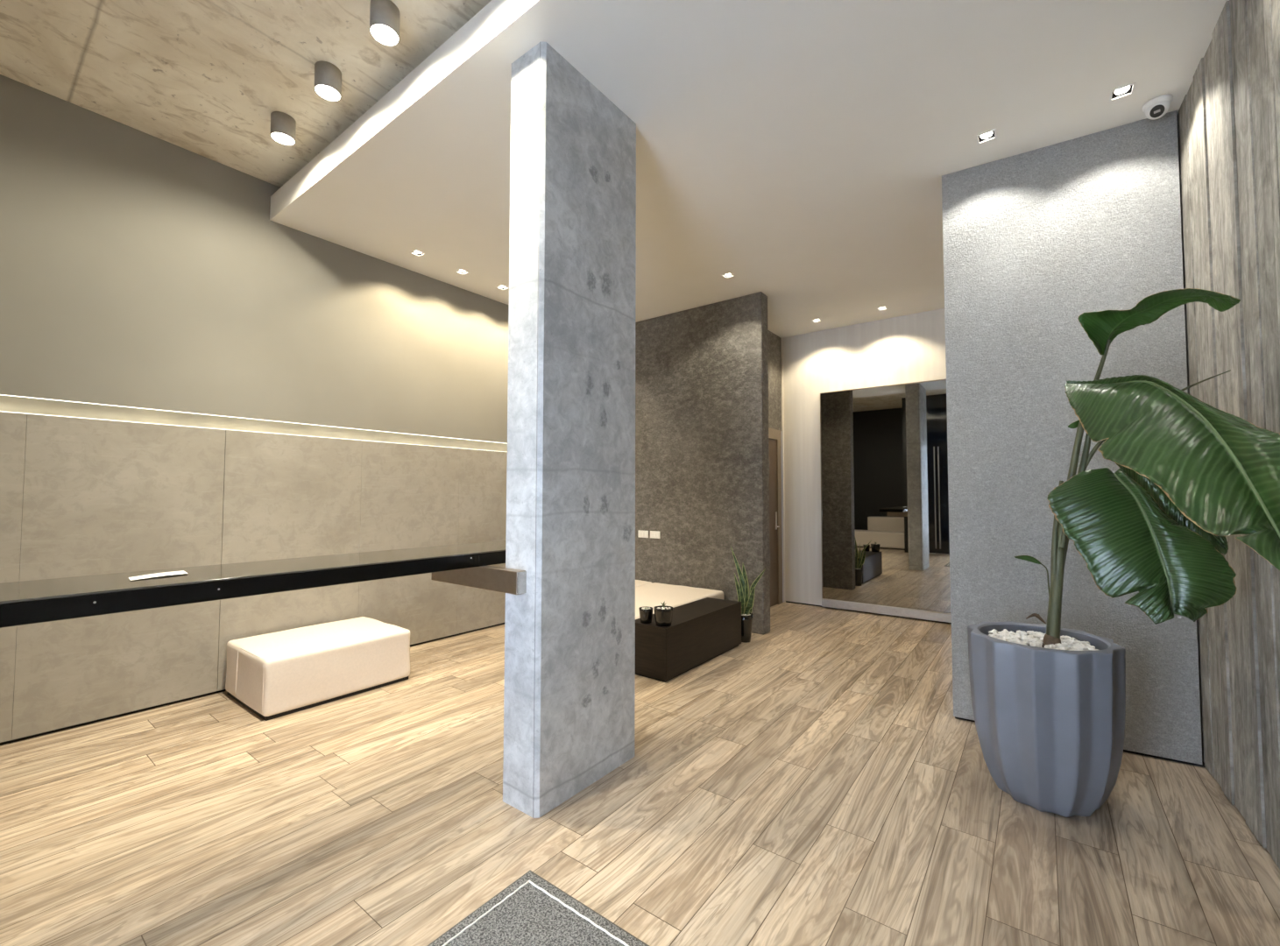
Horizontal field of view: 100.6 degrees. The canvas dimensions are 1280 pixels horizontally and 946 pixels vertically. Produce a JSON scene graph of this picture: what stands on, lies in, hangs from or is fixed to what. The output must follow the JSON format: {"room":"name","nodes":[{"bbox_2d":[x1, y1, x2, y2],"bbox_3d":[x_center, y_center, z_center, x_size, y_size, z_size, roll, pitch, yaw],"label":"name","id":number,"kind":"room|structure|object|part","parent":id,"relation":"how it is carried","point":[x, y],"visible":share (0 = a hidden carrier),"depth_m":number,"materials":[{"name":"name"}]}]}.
{"room":"building lobby","nodes":[
{"label":"building lobby","id":0,"kind":"room"},
{"bbox_2d":[0,0,491,187],"bbox_3d":[-0.158,-2.452,3.080,6.250,0.100,9.964,-2,-3,37],"label":"ceiling","id":1,"kind":"structure","parent":0,"point":[205,78],"depth_m":3.10,"materials":[{"name":"concrete"}]},
{"bbox_2d":[269,111,296,146],"bbox_3d":[-2.401,-2.316,3.573,0.140,0.142,0.140,-2,-3,37],"label":"ceiling lamp","id":2,"kind":"object","parent":1,"relation":"attached to","point":[283,126],"visible":1,"depth_m":3.53,"materials":[{"name":"white metal"}]},
{"bbox_2d":[314,60,341,102],"bbox_3d":[-1.858,-2.331,3.164,0.140,0.142,0.140,-2,-3,37],"label":"ceiling lamp","id":3,"kind":"object","parent":1,"relation":"attached to","point":[328,77],"visible":1,"depth_m":3.12,"materials":[{"name":"white metal"}]},
{"bbox_2d":[369,0,400,47],"bbox_3d":[-1.327,-2.346,2.763,0.140,0.142,0.140,-2,-3,37],"label":"ceiling lamp","id":4,"kind":"object","parent":1,"relation":"attached to","point":[385,16],"visible":1,"depth_m":2.72,"materials":[{"name":"white metal"}]},
{"bbox_2d":[0,74,509,744],"bbox_3d":[-3.137,-0.349,4.242,0.202,4.022,8.164,-2,-3,37],"label":"wall","id":5,"kind":"structure","parent":0,"point":[190,376],"depth_m":3.91,"materials":[{"name":"beige paint"}]},
{"bbox_2d":[0,601,1279,945],"bbox_3d":[-0.123,1.620,2.974,6.250,0.002,10.100,-2,-3,37],"label":"floor","id":6,"kind":"structure","parent":0,"point":[814,781],"depth_m":2.38,"materials":[{"name":"brown wood"}]},
{"bbox_2d":[225,616,410,721],"bbox_3d":[-2.479,1.456,4.136,0.820,0.410,1.038,-2,-3,37],"label":"ottoman","id":7,"kind":"object","parent":6,"relation":"on","point":[283,673],"visible":1,"depth_m":3.85,"materials":[{"name":"white leather"}]},
{"bbox_2d":[427,870,649,945],"bbox_3d":[-0.507,1.532,1.024,1.200,0.016,1.822,-2,-3,37],"label":"entrance mat","id":8,"kind":"object","parent":6,"relation":"on","point":[531,911],"visible":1,"depth_m":1.84,"materials":[{"name":"grey speckled carpet textile"},{"name":"white border trim"}]},
{"bbox_2d":[502,41,636,818],"bbox_3d":[-0.349,-0.245,2.900,0.259,3.718,0.758,-2,-3,37],"label":"pillar","id":9,"kind":"structure","parent":6,"relation":"on","point":[569,695],"depth_m":2.68,"materials":[{"name":"concrete"}]},
{"bbox_2d":[431,565,526,594],"bbox_3d":[-0.847,0.529,2.733,0.718,0.109,0.056,-2,-3,37],"label":"bracket","id":10,"kind":"object","parent":9,"relation":"attached to","point":[505,580],"visible":0.85,"depth_m":2.63,"materials":[{"name":"brown metal"}]},
{"bbox_2d":[635,579,724,619],"bbox_3d":[-0.092,1.504,5.622,1.330,0.438,1.730,-2,-3,37],"label":"daybed","id":11,"kind":"object","parent":6,"relation":"on","point":[648,594],"visible":0.17,"depth_m":5.68,"materials":[{"name":"beige fabric"}]},
{"bbox_2d":[635,579,652,586],"bbox_3d":[-0.198,1.505,6.287,0.359,0.388,0.798,-2,-3,37],"label":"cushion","id":12,"kind":"object","parent":11,"relation":"on","point":[638,583],"depth_m":6.40,"materials":[{"name":"beige fabric"}]},
{"bbox_2d":[635,597,741,682],"bbox_3d":[0.453,1.479,4.861,0.385,0.430,1.325,-2,-3,37],"label":"coffee table","id":13,"kind":"object","parent":6,"relation":"on","point":[700,631],"visible":0.79,"depth_m":4.53,"materials":[{"name":"black wood"}]},
{"bbox_2d":[638,606,652,623],"bbox_3d":[0.051,1.184,4.434,0.118,0.125,0.118,-2,-3,37],"label":"potted succulent","id":14,"kind":"object","parent":13,"relation":"on","point":[646,613],"visible":1,"depth_m":4.39,"materials":[{"name":"black ceramic"}]},
{"bbox_2d":[653,601,672,626],"bbox_3d":[0.193,1.149,4.353,0.159,0.188,0.159,-2,-3,37],"label":"potted succulent","id":15,"kind":"object","parent":13,"relation":"on","point":[663,614],"visible":1,"depth_m":4.29,"materials":[{"name":"black ceramic"}]},
{"bbox_2d":[730,546,765,643],"bbox_3d":[1.093,1.236,5.413,0.176,0.962,0.355,2,-3,-33],"label":"snake plant","id":16,"kind":"object","parent":6,"relation":"on","point":[746,601],"visible":0.88,"depth_m":5.41,"materials":[{"name":"green plant"}]},
{"bbox_3d":[1.071,1.580,5.434,0.176,0.275,0.176,-2,-3,37],"label":"pot","id":17,"kind":"part","parent":16,"relation":"part of","materials":[{"name":"black ceramic"}]},
{"bbox_2d":[967,288,1279,817],"bbox_3d":[2.123,0.411,2.356,0.638,2.371,1.353,1,-2,-16],"label":"banana plant","id":18,"kind":"object","parent":6,"relation":"on","point":[1049,700],"visible":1,"depth_m":2.34,"materials":[{"name":"green plant"}]},
{"bbox_3d":[2.021,1.215,2.668,0.636,0.790,0.636,-2,-3,37],"label":"planter","id":19,"kind":"part","parent":18,"relation":"part of","materials":[{"name":"grey ceramic"}]},
{"bbox_2d":[635,291,770,635],"bbox_3d":[0.315,-0.098,6.602,2.659,3.718,0.176,-2,-3,37],"label":"wall partition","id":20,"kind":"structure","parent":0,"point":[702,451],"depth_m":6.17,"materials":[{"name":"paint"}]},
{"bbox_2d":[637,530,648,537],"bbox_3d":[0.038,0.766,6.655,0.150,0.089,0.017,-2,-3,37],"label":"wall plate","id":21,"kind":"object","parent":20,"relation":"attached to","point":[640,533],"visible":1,"depth_m":6.65,"materials":[{"name":"white plastic"}]},
{"bbox_2d":[650,530,660,538],"bbox_3d":[0.184,0.762,6.545,0.150,0.089,0.017,-2,-3,37],"label":"wall plate","id":22,"kind":"object","parent":20,"relation":"attached to","point":[654,534],"visible":1,"depth_m":6.54,"materials":[{"name":"white plastic"}]},
{"bbox_2d":[269,0,1228,338],"bbox_3d":[1.046,-2.126,4.830,6.050,0.198,5.702,-2,-3,37],"label":"ceiling","id":23,"kind":"structure","parent":0,"point":[799,151],"depth_m":3.20,"materials":[{"name":"white paint"}]},
{"bbox_2d":[410,249,425,256],"bbox_3d":[-2.050,-2.068,4.901,0.102,0.083,0.102,-2,-3,37],"label":"recessed light","id":24,"kind":"object","parent":23,"relation":"in","point":[416,252],"visible":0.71,"depth_m":4.91,"materials":[{"name":"white plastic"}]},
{"bbox_2d":[455,268,468,275],"bbox_3d":[-1.777,-2.051,5.313,0.102,0.083,0.102,-2,-3,37],"label":"recessed light","id":25,"kind":"object","parent":23,"relation":"in","point":[461,271],"visible":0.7,"depth_m":5.33,"materials":[{"name":"white plastic"}]},
{"bbox_2d":[496,284,509,289],"bbox_3d":[-1.476,-2.035,5.711,0.102,0.083,0.102,-2,-3,37],"label":"recessed light","id":26,"kind":"object","parent":23,"relation":"in","point":[503,287],"visible":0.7,"depth_m":5.72,"materials":[{"name":"white plastic"}]},
{"bbox_2d":[721,272,734,278],"bbox_3d":[0.894,-2.043,5.390,0.102,0.083,0.102,-2,-3,37],"label":"recessed light","id":27,"kind":"object","parent":23,"relation":"in","point":[727,275],"visible":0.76,"depth_m":5.41,"materials":[{"name":"white plastic"}]},
{"bbox_2d":[812,318,821,322],"bbox_3d":[2.256,-1.986,6.785,0.102,0.083,0.102,-2,-3,37],"label":"recessed light","id":28,"kind":"object","parent":23,"relation":"in","point":[816,320],"visible":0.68,"depth_m":6.80,"materials":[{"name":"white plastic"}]},
{"bbox_2d":[876,306,887,311],"bbox_3d":[2.889,-2.003,6.334,0.102,0.083,0.102,-2,-3,37],"label":"recessed light","id":29,"kind":"object","parent":23,"relation":"in","point":[881,307],"visible":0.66,"depth_m":6.35,"materials":[{"name":"white plastic"}]},
{"bbox_2d":[975,128,997,144],"bbox_3d":[2.148,-2.124,3.294,0.102,0.083,0.102,-2,-3,37],"label":"recessed light","id":30,"kind":"object","parent":23,"relation":"in","point":[990,135],"visible":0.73,"depth_m":3.31,"materials":[{"name":"white plastic"}]},
{"bbox_3d":[2.148,-2.096,3.293,0.062,0.002,0.062,-2,-3,37],"label":"bulb","id":31,"kind":"part","parent":30,"relation":"part of","materials":[{"name":"white glass"}]},
{"bbox_2d":[1109,82,1136,101],"bbox_3d":[2.657,-2.138,2.927,0.102,0.083,0.102,-2,-3,37],"label":"recessed light","id":32,"kind":"object","parent":23,"relation":"in","point":[1128,89],"visible":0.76,"depth_m":2.94,"materials":[{"name":"white plastic"}]},
{"bbox_3d":[2.657,-2.110,2.926,0.062,0.002,0.062,-2,-3,37],"label":"bulb","id":33,"kind":"part","parent":32,"relation":"part of","materials":[{"name":"white glass"}]},
{"bbox_2d":[1142,94,1173,120],"bbox_3d":[2.926,-2.055,3.002,0.124,0.106,0.124,-2,-3,37],"label":"security camera","id":34,"kind":"object","parent":23,"relation":"attached to","point":[1156,108],"visible":1,"depth_m":2.97,"materials":[{"name":"white plastic"}]},
{"bbox_2d":[767,330,781,431],"bbox_3d":[1.455,-0.085,6.869,0.157,3.718,1.624,-2,-3,37],"label":"wall","id":35,"kind":"structure","parent":0,"point":[774,352],"depth_m":7.31,"materials":[{"name":"paint"}]},
{"bbox_2d":[768,427,782,607],"bbox_3d":[1.637,0.587,7.046,0.204,2.390,0.950,-2,-3,37],"label":"door","id":36,"kind":"structure","parent":35,"relation":"in","point":[774,435],"depth_m":7.24,"materials":[{"name":"brown laminate"}]},
{"bbox_3d":[1.855,0.649,7.208,0.054,0.240,0.115,-2,-3,37],"label":"handle","id":37,"kind":"part","parent":36,"relation":"part of","materials":[{"name":"metal"}]},
{"bbox_2d":[780,337,784,602],"bbox_3d":[2.008,-0.061,7.456,0.018,3.718,0.020,-2,-3,37],"label":"trim","id":38,"kind":"structure","parent":35,"relation":"attached to","point":[781,349],"depth_m":7.45,"materials":[{"name":"beige paint"}]},
{"bbox_2d":[781,308,946,605],"bbox_3d":[3.528,-0.101,6.385,4.050,3.718,0.100,-2,-3,37],"label":"wall","id":39,"kind":"structure","parent":0,"point":[909,348],"depth_m":7.17,"materials":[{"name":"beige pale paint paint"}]},
{"bbox_2d":[785,601,951,623],"bbox_3d":[3.146,1.756,6.531,2.800,0.018,0.006,-2,-3,37],"label":"baseboard","id":40,"kind":"structure","parent":39,"relation":"attached to","point":[786,601],"depth_m":6.88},
{"bbox_2d":[820,378,951,622],"bbox_3d":[3.333,0.318,6.405,2.285,2.842,0.074,-2,-3,37],"label":"mirror","id":41,"kind":"object","parent":39,"relation":"attached to","point":[884,450],"visible":0.61,"depth_m":6.59,"materials":[{"name":"grey mirror"}]},
{"bbox_3d":[3.331,1.687,6.351,2.285,0.102,0.074,-2,-3,37],"label":"sill","id":42,"kind":"part","parent":41,"relation":"part of","materials":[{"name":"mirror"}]},
{"bbox_2d":[941,110,1202,764],"bbox_3d":[2.675,-0.228,3.433,1.180,3.700,0.300,-1,-3,33],"label":"wall","id":43,"kind":"structure","parent":0,"point":[1038,240],"depth_m":3.34,"materials":[{"name":"paint"}]},
{"bbox_2d":[954,716,1205,767],"bbox_3d":[2.722,1.628,3.327,1.278,0.018,0.260,-1,-3,33],"label":"baseboard","id":44,"kind":"structure","parent":43,"relation":"attached to","point":[1131,752],"depth_m":3.02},
{"bbox_2d":[1176,0,1279,869],"bbox_3d":[1.150,-0.512,0.081,0.120,4.010,7.508,-1,-3,35],"label":"wall","id":45,"kind":"structure","parent":0,"point":[1228,116],"depth_m":2.35,"materials":[{"name":"wood"}]},
{"bbox_3d":[-3.288,-0.505,0.310,0.100,4.022,1.700,-2,-3,37],"label":"wall","id":46,"kind":"structure","parent":0,"visible":0},
{"bbox_2d":[0,540,506,628],"bbox_3d":[-1.776,0.397,1.764,0.462,0.072,3.900,-2,-3,37],"label":"countertop","id":47,"kind":"structure","parent":46,"relation":"attached to","point":[22,603],"depth_m":1.88,"materials":[{"name":"black paint"}]},
{"bbox_2d":[128,570,187,580],"bbox_3d":[-1.718,0.364,1.895,0.119,0.004,0.204,-1,-2,25],"label":"paper sheet","id":48,"kind":"object","parent":47,"relation":"on","point":[182,572],"visible":1,"depth_m":1.89,"materials":[{"name":"white paper"}]}
]}

